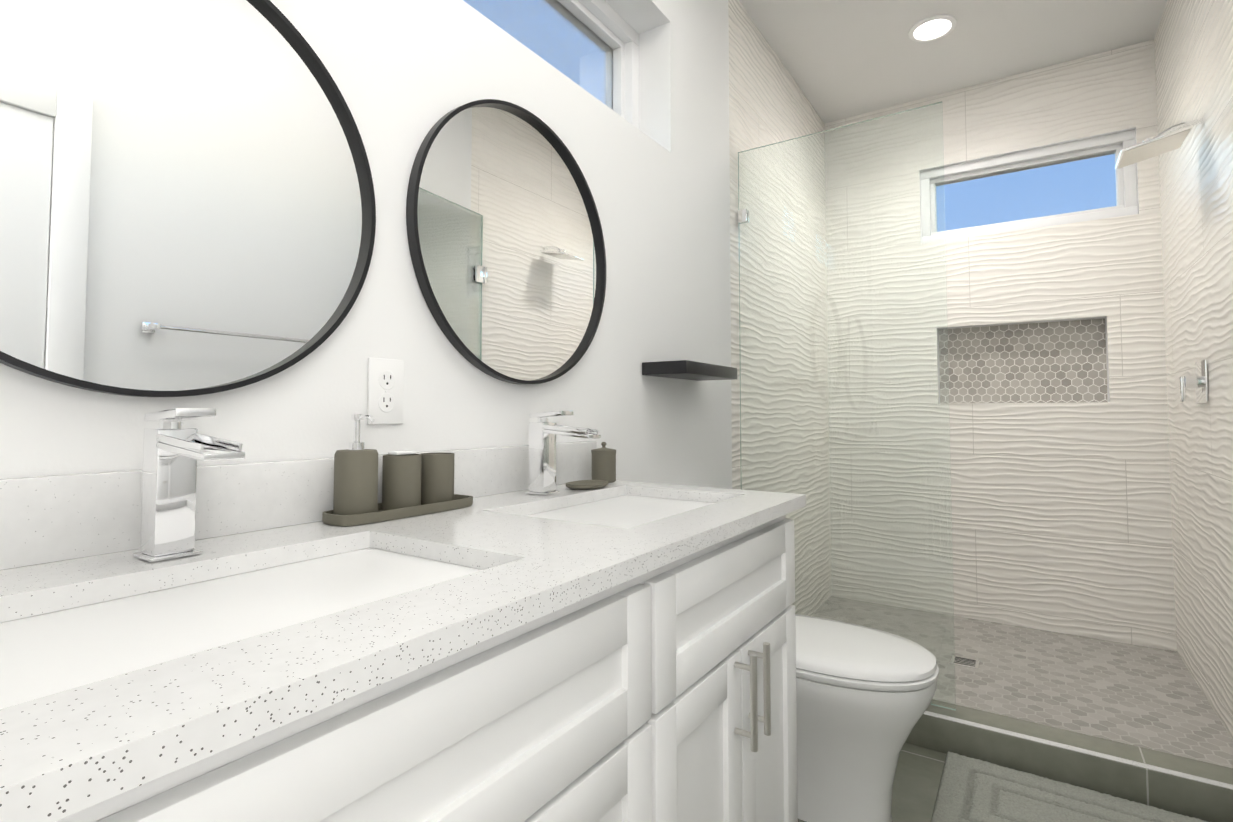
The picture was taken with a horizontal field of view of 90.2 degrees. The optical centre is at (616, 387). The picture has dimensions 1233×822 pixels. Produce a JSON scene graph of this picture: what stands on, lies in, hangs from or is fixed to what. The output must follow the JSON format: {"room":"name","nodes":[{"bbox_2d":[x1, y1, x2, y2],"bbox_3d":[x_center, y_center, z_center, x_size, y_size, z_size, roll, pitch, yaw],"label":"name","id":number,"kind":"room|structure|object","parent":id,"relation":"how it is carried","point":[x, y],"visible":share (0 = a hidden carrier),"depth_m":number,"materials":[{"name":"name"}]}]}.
{"room":"bathroom","nodes":[
{"label":"bathroom","id":0,"kind":"room"},
{"bbox_2d":[0,0,830,615],"bbox_3d":[0.058,-0.234,1.983,0.195,2.770,3.910,-2,-3,34],"label":"wall","id":1,"kind":"structure","parent":0,"point":[718,88],"depth_m":1.74,"materials":[{"name":"white paint"}]},
{"bbox_2d":[0,0,375,396],"bbox_3d":[-0.595,-0.298,0.805,0.022,0.620,0.620,-2,-3,34],"label":"mirror","id":2,"kind":"object","parent":1,"relation":"attached to","point":[187,202],"visible":0.92,"depth_m":0.81,"materials":[{"name":"black metal"}]},
{"bbox_2d":[0,441,596,556],"bbox_3d":[-0.496,0.160,0.935,0.020,0.097,1.576,-2,-3,34],"label":"backsplash","id":3,"kind":"structure","parent":1,"relation":"attached to","point":[37,514],"depth_m":0.84,"materials":[{"name":"white stone"}]},
{"bbox_2d":[367,357,403,423],"bbox_3d":[-0.408,0.006,1.089,0.006,0.116,0.072,-2,-3,34],"label":"electrical outlet plate","id":4,"kind":"object","parent":1,"relation":"attached to","point":[385,391],"visible":1,"depth_m":1.09,"materials":[{"name":"white plastic"}]},
{"bbox_2d":[406,99,605,384],"bbox_3d":[-0.208,-0.318,1.388,0.022,0.620,0.620,-2,-3,34],"label":"mirror","id":5,"kind":"object","parent":1,"relation":"attached to","point":[506,242],"visible":1,"depth_m":1.34,"materials":[{"name":"black metal"}]},
{"bbox_2d":[463,0,638,128],"bbox_3d":[-0.220,-1.001,1.723,0.095,0.440,0.932,-2,-3,34],"label":"window","id":6,"kind":"structure","parent":1,"relation":"in","point":[591,47],"depth_m":1.92,"materials":[{"name":"glass"}]},
{"bbox_2d":[642,360,736,380],"bbox_3d":[0.239,-0.052,1.934,0.148,0.038,0.370,-2,-3,34],"label":"shelf","id":7,"kind":"object","parent":1,"relation":"attached to","point":[689,370],"visible":1,"depth_m":1.81,"materials":[{"name":"black wood"}]},
{"bbox_2d":[737,209,931,706],"bbox_3d":[0.766,0.169,2.252,0.664,1.774,0.032,-2,-3,34],"label":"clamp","id":8,"kind":"object","parent":1,"relation":"attached to","point":[742,215],"visible":0.33,"depth_m":2.45,"materials":[{"name":"silver metal"}]},
{"bbox_2d":[739,0,1166,122],"bbox_3d":[0.751,-1.637,1.579,1.470,0.001,3.910,-2,-3,34],"label":"ceiling","id":9,"kind":"structure","parent":0,"point":[841,59],"depth_m":2.81,"materials":[{"name":"white paint"}]},
{"bbox_2d":[909,14,956,41],"bbox_3d":[1.395,-1.585,2.716,0.190,0.010,0.190,-2,-3,34],"label":"recessed light","id":10,"kind":"object","parent":9,"relation":"in","point":[932,28],"visible":1,"depth_m":2.71,"materials":[{"name":"white plastic"}]},
{"bbox_2d":[825,39,1176,650],"bbox_3d":[1.863,-0.184,3.189,1.470,2.770,0.100,-2,-3,34],"label":"wall","id":11,"kind":"structure","parent":0,"point":[1058,481],"depth_m":3.07,"materials":[{"name":"white tile"}]},
{"bbox_2d":[920,130,1137,243],"bbox_3d":[2.051,-0.983,3.123,0.900,0.403,0.095,-2,-3,34],"label":"window","id":12,"kind":"structure","parent":11,"relation":"in","point":[1126,203],"depth_m":3.07,"materials":[{"name":"white plastic"}]},
{"bbox_2d":[798,596,1232,821],"bbox_3d":[0.751,1.116,1.465,1.470,0.031,3.910,-2,-3,34],"label":"floor","id":13,"kind":"structure","parent":0,"point":[1151,698],"depth_m":2.33,"materials":[{"name":"tile"}]},
{"bbox_2d":[0,473,805,821],"bbox_3d":[-0.265,0.651,0.761,0.576,0.899,1.576,-2,-3,34],"label":"bathroom vanity","id":14,"kind":"object","parent":13,"relation":"on","point":[504,647],"depth_m":0.58,"materials":[{"name":"white"}]},
{"bbox_2d":[132,408,244,561],"bbox_3d":[-0.487,0.110,0.703,0.163,0.174,0.052,-2,-3,34],"label":"faucet","id":15,"kind":"object","parent":14,"relation":"on","point":[174,450],"visible":1,"depth_m":0.71,"materials":[{"name":"silver metal"}]},
{"bbox_2d":[0,520,539,688],"bbox_3d":[-0.359,0.268,0.610,0.312,0.171,0.472,-2,-3,34],"label":"sink","id":16,"kind":"object","parent":14,"relation":"in","point":[61,618],"depth_m":0.66,"materials":[{"name":"white ceramic"}]},
{"bbox_2d":[322,414,472,525],"bbox_3d":[-0.357,0.128,1.039,0.083,0.166,0.265,-2,-3,34],"label":"bathroom accessory set","id":17,"kind":"object","parent":14,"relation":"on","point":[414,483],"visible":1,"depth_m":1.00,"materials":[{"name":"matte taupe ceramic"},{"name":"chrome"}]},
{"bbox_2d":[525,410,600,494],"bbox_3d":[-0.110,0.134,1.268,0.163,0.174,0.052,-2,-3,34],"label":"faucet","id":18,"kind":"object","parent":14,"relation":"on","point":[543,432],"visible":1,"depth_m":1.28,"materials":[{"name":"silver metal"}]},
{"bbox_2d":[566,480,607,489],"bbox_3d":[-0.066,0.220,1.394,0.076,0.012,0.110,-2,-3,34],"label":"soap dish","id":19,"kind":"object","parent":14,"relation":"on","point":[585,484],"visible":0.98,"depth_m":1.38,"materials":[{"name":"brown"}]},
{"bbox_2d":[591,442,615,482],"bbox_3d":[-0.031,0.182,1.520,0.062,0.098,0.062,-2,-3,34],"label":"lidded jar","id":20,"kind":"object","parent":14,"relation":"on","point":[603,462],"visible":0.92,"depth_m":1.49,"materials":[{"name":"brown"}]},
{"bbox_2d":[480,481,739,520],"bbox_3d":[0.018,0.292,1.176,0.312,0.171,0.472,-2,-3,34],"label":"sink","id":21,"kind":"object","parent":14,"relation":"in","point":[626,500],"depth_m":1.31,"materials":[{"name":"white ceramic"}]},
{"bbox_2d":[795,614,938,821],"bbox_3d":[0.501,0.764,1.752,0.744,0.756,0.430,-2,-3,34],"label":"toilet","id":22,"kind":"object","parent":13,"relation":"on","point":[864,695],"visible":0.42,"depth_m":1.55,"materials":[{"name":"white ceramic"}]},
{"bbox_2d":[950,655,979,668],"bbox_3d":[1.456,1.144,2.569,0.100,0.003,0.100,-2,-3,34],"label":"shower drain","id":23,"kind":"object","parent":13,"relation":"on","point":[966,662],"visible":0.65,"depth_m":2.57,"materials":[{"name":"silver metal"}]},
{"bbox_2d":[905,699,1232,821],"bbox_3d":[1.092,1.098,1.978,1.466,0.106,0.140,-2,-3,34],"label":"shower curb","id":24,"kind":"object","parent":13,"relation":"on","point":[1191,788],"visible":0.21,"depth_m":1.76,"materials":[{"name":"grey tile"},{"name":"metal edge trim"}]},
{"bbox_2d":[738,101,955,710],"bbox_3d":[0.796,0.048,2.237,0.731,2.012,0.010,-2,-3,34],"label":"glass panel","id":25,"kind":"object","parent":24,"relation":"on","point":[927,364],"visible":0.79,"depth_m":2.21,"materials":[{"name":"clear glass"}]},
{"bbox_2d":[931,752,1207,821],"bbox_3d":[1.199,1.122,1.556,0.685,0.023,0.410,-2,-3,34],"label":"bath mat","id":26,"kind":"object","parent":13,"relation":"on","point":[973,790],"visible":1,"depth_m":1.66,"materials":[{"name":"grey fabric"}]},
{"bbox_2d":[1154,0,1232,739],"bbox_3d":[1.362,-0.270,1.114,0.001,2.770,3.910,-2,-3,34],"label":"wall","id":27,"kind":"structure","parent":0,"point":[1193,43],"depth_m":2.19,"materials":[{"name":"white tile"}]},
{"bbox_2d":[1115,111,1204,169],"bbox_3d":[1.903,-0.877,2.150,0.237,0.118,0.190,-2,-3,34],"label":"shower head","id":28,"kind":"object","parent":27,"relation":"attached to","point":[1174,137],"visible":0.83,"depth_m":2.13},
{"bbox_2d":[1179,359,1208,402],"bbox_3d":[2.046,-0.021,2.188,0.061,0.150,0.150,-2,-3,34],"label":"shower valve","id":29,"kind":"object","parent":27,"relation":"attached to","point":[1198,381],"visible":0.98,"depth_m":2.17,"materials":[{"name":"silver metal"}]}
]}

